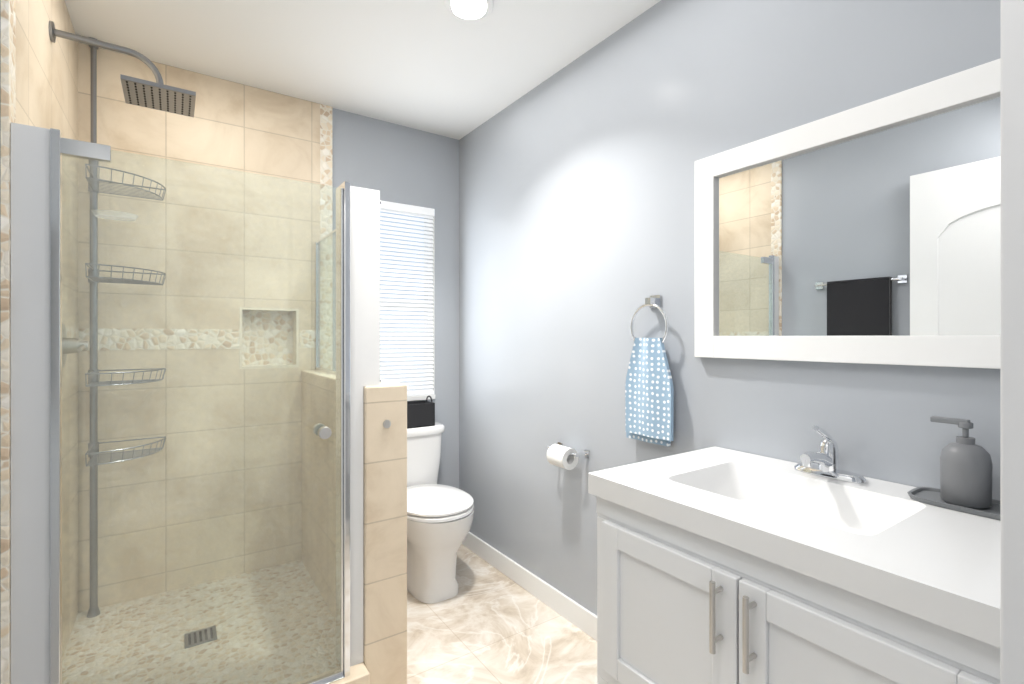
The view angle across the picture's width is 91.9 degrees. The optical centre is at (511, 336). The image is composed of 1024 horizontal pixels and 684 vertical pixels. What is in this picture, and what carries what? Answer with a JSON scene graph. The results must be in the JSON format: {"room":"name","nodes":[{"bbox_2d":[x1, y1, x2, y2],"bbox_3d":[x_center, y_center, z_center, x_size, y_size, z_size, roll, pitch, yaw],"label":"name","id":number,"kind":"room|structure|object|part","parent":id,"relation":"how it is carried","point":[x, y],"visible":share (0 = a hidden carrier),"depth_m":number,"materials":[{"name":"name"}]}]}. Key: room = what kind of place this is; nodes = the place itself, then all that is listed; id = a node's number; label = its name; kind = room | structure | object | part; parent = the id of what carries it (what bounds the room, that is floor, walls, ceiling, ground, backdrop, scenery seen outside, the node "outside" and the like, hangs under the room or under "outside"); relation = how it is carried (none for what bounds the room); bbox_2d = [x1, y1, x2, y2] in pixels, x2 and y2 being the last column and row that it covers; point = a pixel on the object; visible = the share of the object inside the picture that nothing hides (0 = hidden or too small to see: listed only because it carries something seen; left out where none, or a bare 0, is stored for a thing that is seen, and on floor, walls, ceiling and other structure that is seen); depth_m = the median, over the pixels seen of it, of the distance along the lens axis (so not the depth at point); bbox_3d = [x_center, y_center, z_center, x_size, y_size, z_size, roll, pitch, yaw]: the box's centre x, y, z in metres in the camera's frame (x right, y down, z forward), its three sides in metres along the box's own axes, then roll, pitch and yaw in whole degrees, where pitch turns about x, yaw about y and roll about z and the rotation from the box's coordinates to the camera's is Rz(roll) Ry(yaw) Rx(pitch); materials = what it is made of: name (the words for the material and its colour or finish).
{"room":"bathroom","nodes":[
{"label":"bathroom","id":0,"kind":"room"},
{"bbox_2d":[0,0,0,683],"bbox_3d":[-0.872,0.020,0.586,0.120,2.400,3.550,0,0,-34],"label":"wall","id":1,"kind":"structure","parent":0,"point":[0,341],"depth_m":1.14,"materials":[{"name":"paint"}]},
{"bbox_2d":[1,0,78,683],"bbox_3d":[-1.455,0.020,1.560,0.014,2.400,1.018,0,0,-34],"label":"pebble","id":2,"kind":"object","parent":1,"relation":"attached to","point":[8,62],"visible":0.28,"depth_m":1.14,"materials":[{"name":"tile"}]},
{"bbox_2d":[62,323,88,367],"bbox_3d":[-1.479,0.030,1.672,0.073,0.150,0.161,0,0,-34],"label":"shower valve","id":3,"kind":"object","parent":2,"relation":"attached to","point":[78,350],"depth_m":1.66,"materials":[{"name":"silver metal"}]},
{"bbox_2d":[49,20,195,116],"bbox_3d":[-1.279,-0.896,1.646,0.378,0.167,0.200,0,0,-34],"label":"shower head","id":4,"kind":"object","parent":2,"relation":"attached to","point":[157,85],"visible":0.98,"depth_m":1.65},
{"bbox_2d":[126,81,190,115],"bbox_3d":[-1.205,-0.812,1.696,0.175,0.002,0.176,0,0,-34],"label":"nozzles","id":5,"kind":"object","parent":4,"relation":"attached to","point":[159,99],"visible":1,"depth_m":1.69,"materials":[{"name":"black"}]},
{"bbox_2d":[16,0,77,656],"bbox_3d":[-1.473,0.020,1.585,0.012,2.400,0.958,0,0,-34],"label":"tile","id":6,"kind":"structure","parent":1,"relation":"attached to","point":[46,83],"depth_m":1.72,"materials":[{"name":"beige tile"}]},
{"bbox_2d":[294,662,369,683],"bbox_3d":[-0.832,1.150,1.387,0.849,0.140,0.090,0,0,-34],"label":"sill","id":7,"kind":"structure","parent":1,"relation":"attached to","point":[359,673],"depth_m":1.58,"materials":[{"name":"tile"}]},
{"bbox_2d":[65,0,660,139],"bbox_3d":[-0.103,-1.230,1.110,1.980,0.100,3.550,0,0,-34],"label":"ceiling","id":8,"kind":"structure","parent":0,"point":[434,67],"depth_m":2.00,"materials":[{"name":"white paint"}]},
{"bbox_2d":[444,0,493,19],"bbox_3d":[-0.152,-1.175,1.749,0.174,0.010,0.174,0,0,-34],"label":"ceiling light","id":9,"kind":"object","parent":8,"relation":"attached to","point":[470,7],"depth_m":1.77,"materials":[{"name":"white glass"}]},
{"bbox_2d":[332,108,458,488],"bbox_3d":[-1.070,0.020,2.526,1.740,2.400,0.120,0,0,-34],"label":"wall","id":10,"kind":"structure","parent":0,"point":[393,162],"depth_m":2.88,"materials":[{"name":"paint"}]},
{"bbox_2d":[78,42,319,612],"bbox_3d":[-1.338,0.020,2.263,1.000,2.400,0.012,0,0,-34],"label":"tile","id":11,"kind":"structure","parent":10,"relation":"attached to","point":[237,128],"depth_m":2.21,"materials":[{"name":"beige tile"}]},
{"bbox_2d":[79,104,331,368],"bbox_3d":[-1.363,-0.507,2.300,1.000,1.345,0.104,0,0,-34],"label":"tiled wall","id":12,"kind":"structure","parent":10,"relation":"attached to","point":[326,145],"depth_m":2.45,"materials":[{"name":"stone"}]},
{"bbox_2d":[239,307,298,368],"bbox_3d":[-1.187,0.005,2.414,0.259,0.289,0.090,0,0,-34],"label":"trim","id":13,"kind":"structure","parent":12,"relation":"attached to","point":[296,363],"depth_m":2.40,"materials":[{"name":"beige tile"}]},
{"bbox_2d":[380,200,434,400],"bbox_3d":[-0.695,-0.193,2.775,0.520,1.105,0.132,0,0,-34],"label":"window","id":14,"kind":"structure","parent":10,"relation":"in","point":[416,397],"depth_m":2.88,"materials":[{"name":"white"}]},
{"bbox_2d":[380,201,434,395],"bbox_3d":[-0.666,-0.203,2.734,0.508,1.071,0.032,0,0,-34],"label":"window blinds","id":15,"kind":"object","parent":14,"relation":"attached to","point":[418,346],"visible":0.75,"depth_m":2.79,"materials":[{"name":"white plastic"}]},
{"bbox_2d":[407,544,596,683],"bbox_3d":[-0.103,1.270,1.110,1.980,0.100,3.550,0,0,-34],"label":"floor","id":16,"kind":"structure","parent":0,"point":[488,623],"depth_m":2.00,"materials":[{"name":"tile"}]},
{"bbox_2d":[62,560,338,683],"bbox_3d":[-1.109,1.163,1.805,0.838,0.115,1.003,0,0,-34],"label":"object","id":17,"kind":"structure","parent":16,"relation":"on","point":[304,636],"depth_m":1.83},
{"bbox_2d":[85,37,165,617],"bbox_3d":[-1.521,-0.036,1.950,0.258,2.283,0.234,0,0,-34],"label":"shelf","id":18,"kind":"object","parent":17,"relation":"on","point":[94,49],"depth_m":1.96,"materials":[{"name":"grey metal"}]},
{"bbox_2d":[184,625,216,648],"bbox_3d":[-1.145,1.103,1.821,0.100,0.004,0.100,0,0,-34],"label":"floor drain","id":19,"kind":"object","parent":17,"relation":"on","point":[199,642],"depth_m":1.82,"materials":[{"name":"grey metal"}]},
{"bbox_3d":[-1.145,1.101,1.821,0.076,0.001,0.076,0,0,-34],"label":"floor drain slots","id":20,"kind":"part","parent":19,"relation":"part of","materials":[{"name":"grey metal"}]},
{"bbox_2d":[302,369,406,683],"bbox_3d":[-0.702,0.693,2.085,0.150,1.055,0.998,0,0,-34],"label":"wall","id":21,"kind":"structure","parent":16,"relation":"on","point":[384,555],"depth_m":1.69,"materials":[{"name":"tile"}]},
{"bbox_2d":[315,202,381,383],"bbox_3d":[-0.725,-0.156,2.118,0.018,0.642,0.915,0,0,-34],"label":"channel","id":22,"kind":"object","parent":21,"relation":"on","point":[317,313],"visible":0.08,"depth_m":2.48,"materials":[{"name":"silver metal"}]},
{"bbox_2d":[317,234,335,370],"bbox_3d":[-0.725,-0.159,2.118,0.008,0.623,0.915,0,0,-34],"label":"glass","id":23,"kind":"object","parent":22,"relation":"in","point":[319,327],"visible":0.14,"depth_m":2.33,"materials":[{"name":"clear glass"}]},
{"bbox_2d":[350,186,379,666],"bbox_3d":[-0.511,0.292,1.671,0.111,1.575,0.063,0,0,-34],"label":"jamb","id":24,"kind":"object","parent":21,"relation":"attached to","point":[364,286],"visible":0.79,"depth_m":1.64,"materials":[{"name":"white"}]},
{"bbox_2d":[11,122,344,683],"bbox_3d":[-0.856,0.290,1.371,0.761,1.580,0.084,0,0,-34],"label":"shower door","id":25,"kind":"structure","parent":24,"relation":"attached to","point":[37,153],"depth_m":1.23,"materials":[{"name":"clear glass"}]},
{"bbox_3d":[-1.142,0.290,1.176,0.069,1.580,0.008,0,0,-34],"label":"panel","id":26,"kind":"part","parent":25,"relation":"part of","materials":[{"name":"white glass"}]},
{"bbox_3d":[-0.595,0.295,1.549,0.038,0.038,0.084,0,0,-34],"label":"knob","id":27,"kind":"part","parent":25,"relation":"part of","materials":[{"name":"silver metal"}]},
{"bbox_2d":[336,181,349,676],"bbox_3d":[-0.552,0.292,1.617,0.018,1.575,0.105,0,0,-34],"label":"shower door frame","id":28,"kind":"structure","parent":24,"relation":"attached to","point":[345,185],"depth_m":1.58,"materials":[{"name":"silver metal"}]},
{"bbox_3d":[-0.423,0.295,1.676,0.028,0.028,0.007,0,0,-34],"label":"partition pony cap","id":29,"kind":"part","parent":21,"relation":"part of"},
{"bbox_2d":[407,422,474,603],"bbox_3d":[-0.437,0.853,2.478,0.408,0.735,0.668,0,0,-34],"label":"toilet","id":30,"kind":"object","parent":16,"relation":"on","point":[440,517],"visible":0.69,"depth_m":2.30,"materials":[{"name":"white ceramic"}]},
{"bbox_2d":[407,395,434,428],"bbox_3d":[-0.572,0.405,2.676,0.281,0.159,0.130,0,0,-34],"label":"basket","id":31,"kind":"object","parent":30,"relation":"on","point":[421,413],"visible":0.4,"depth_m":2.66,"materials":[{"name":"black"}]},
{"bbox_3d":[-0.392,0.800,2.411,0.372,0.052,0.468,0,0,-34],"label":"seat","id":32,"kind":"part","parent":30,"relation":"part of","materials":[{"name":"white ceramic"}]},
{"bbox_2d":[588,416,1000,683],"bbox_3d":[0.632,0.694,1.061,0.576,1.052,0.816,0,0,-34],"label":"bathroom vanity","id":33,"kind":"object","parent":16,"relation":"on","point":[717,565],"visible":0.98,"depth_m":0.94,"materials":[{"name":"painted wood"},{"name":"cultured marble"},{"name":"brushed nickel"}]},
{"bbox_3d":[0.406,0.528,0.912,0.034,0.133,0.077,0,0,-34],"label":"handle","id":34,"kind":"part","parent":33,"relation":"part of","materials":[{"name":"silver metal"}]},
{"bbox_3d":[0.430,0.633,0.923,0.018,0.363,0.720,0,0,-34],"label":"door","id":35,"kind":"part","parent":33,"relation":"part of","materials":[{"name":"white wood"}]},
{"bbox_2d":[794,425,866,483],"bbox_3d":[0.748,0.279,1.203,0.145,0.130,0.160,0,0,-34],"label":"faucet","id":36,"kind":"object","parent":33,"relation":"on","point":[827,471],"depth_m":1.21,"materials":[{"name":"silver metal"}]},
{"bbox_2d":[907,486,1000,539],"bbox_3d":[0.955,0.339,0.969,0.120,0.010,0.280,0,0,-34],"label":"tray","id":37,"kind":"object","parent":33,"relation":"on","point":[918,498],"depth_m":0.99,"materials":[{"name":"grey plastic"}]},
{"bbox_2d":[939,436,992,509],"bbox_3d":[0.923,0.272,1.007,0.079,0.135,0.079,0,0,-34],"label":"soap dispenser","id":38,"kind":"object","parent":33,"relation":"on","point":[966,468],"depth_m":0.98,"materials":[{"name":"grey ceramic"}]},
{"bbox_2d":[459,0,1000,615],"bbox_3d":[0.445,0.020,1.956,0.120,2.400,2.770,0,0,-34],"label":"wall","id":39,"kind":"structure","parent":0,"point":[575,212],"depth_m":1.80,"materials":[{"name":"paint"}]},
{"bbox_2d":[462,532,596,640],"bbox_3d":[0.088,1.173,1.712,0.745,0.095,2.530,0,0,-34],"label":"baseboard","id":40,"kind":"structure","parent":39,"relation":"attached to","point":[579,616],"depth_m":2.31,"materials":[{"name":"white wood"}]},
{"bbox_2d":[547,442,588,469],"bbox_3d":[0.219,0.504,2.086,0.105,0.088,0.198,0,0,-34],"label":"toilet paper","id":41,"kind":"object","parent":39,"relation":"attached to","point":[559,454],"visible":1,"depth_m":2.05,"materials":[{"name":"white paper"}]},
{"bbox_2d":[625,295,673,446],"bbox_3d":[0.484,0.112,1.736,0.062,0.517,0.210,0,0,-34],"label":"towel ring","id":42,"kind":"object","parent":39,"relation":"attached to","point":[649,400],"visible":1,"depth_m":1.71,"materials":[{"name":"blue fabric"}]},
{"bbox_2d":[695,58,1000,368],"bbox_3d":[0.830,-0.250,1.259,0.027,0.630,0.825,0,0,-34],"label":"mirror","id":43,"kind":"object","parent":39,"relation":"attached to","point":[868,233],"visible":0.98,"depth_m":1.21,"materials":[{"name":"white mirror"}]},
{"bbox_3d":[0.424,0.020,0.337,1.740,2.400,0.120,0,0,-34],"label":"wall","id":44,"kind":"structure","parent":0,"visible":0},
{"bbox_2d":[1001,0,1023,683],"bbox_3d":[0.115,0.160,0.128,0.995,2.120,0.142,0,0,-34],"label":"door frame","id":45,"kind":"structure","parent":44,"relation":"attached to","point":[1012,341],"depth_m":0.41,"materials":[{"name":"white wood"}]},
{"label":"outside","id":46,"kind":"structure","parent":0,"visible":0},
{"bbox_2d":[380,211,423,389],"bbox_3d":[-0.876,-0.203,3.040,1.720,2.285,0.010,0,0,-34],"label":"sky","id":47,"kind":"structure","parent":46,"point":[401,277],"depth_m":3.15,"materials":[{"name":"white"}]}
]}

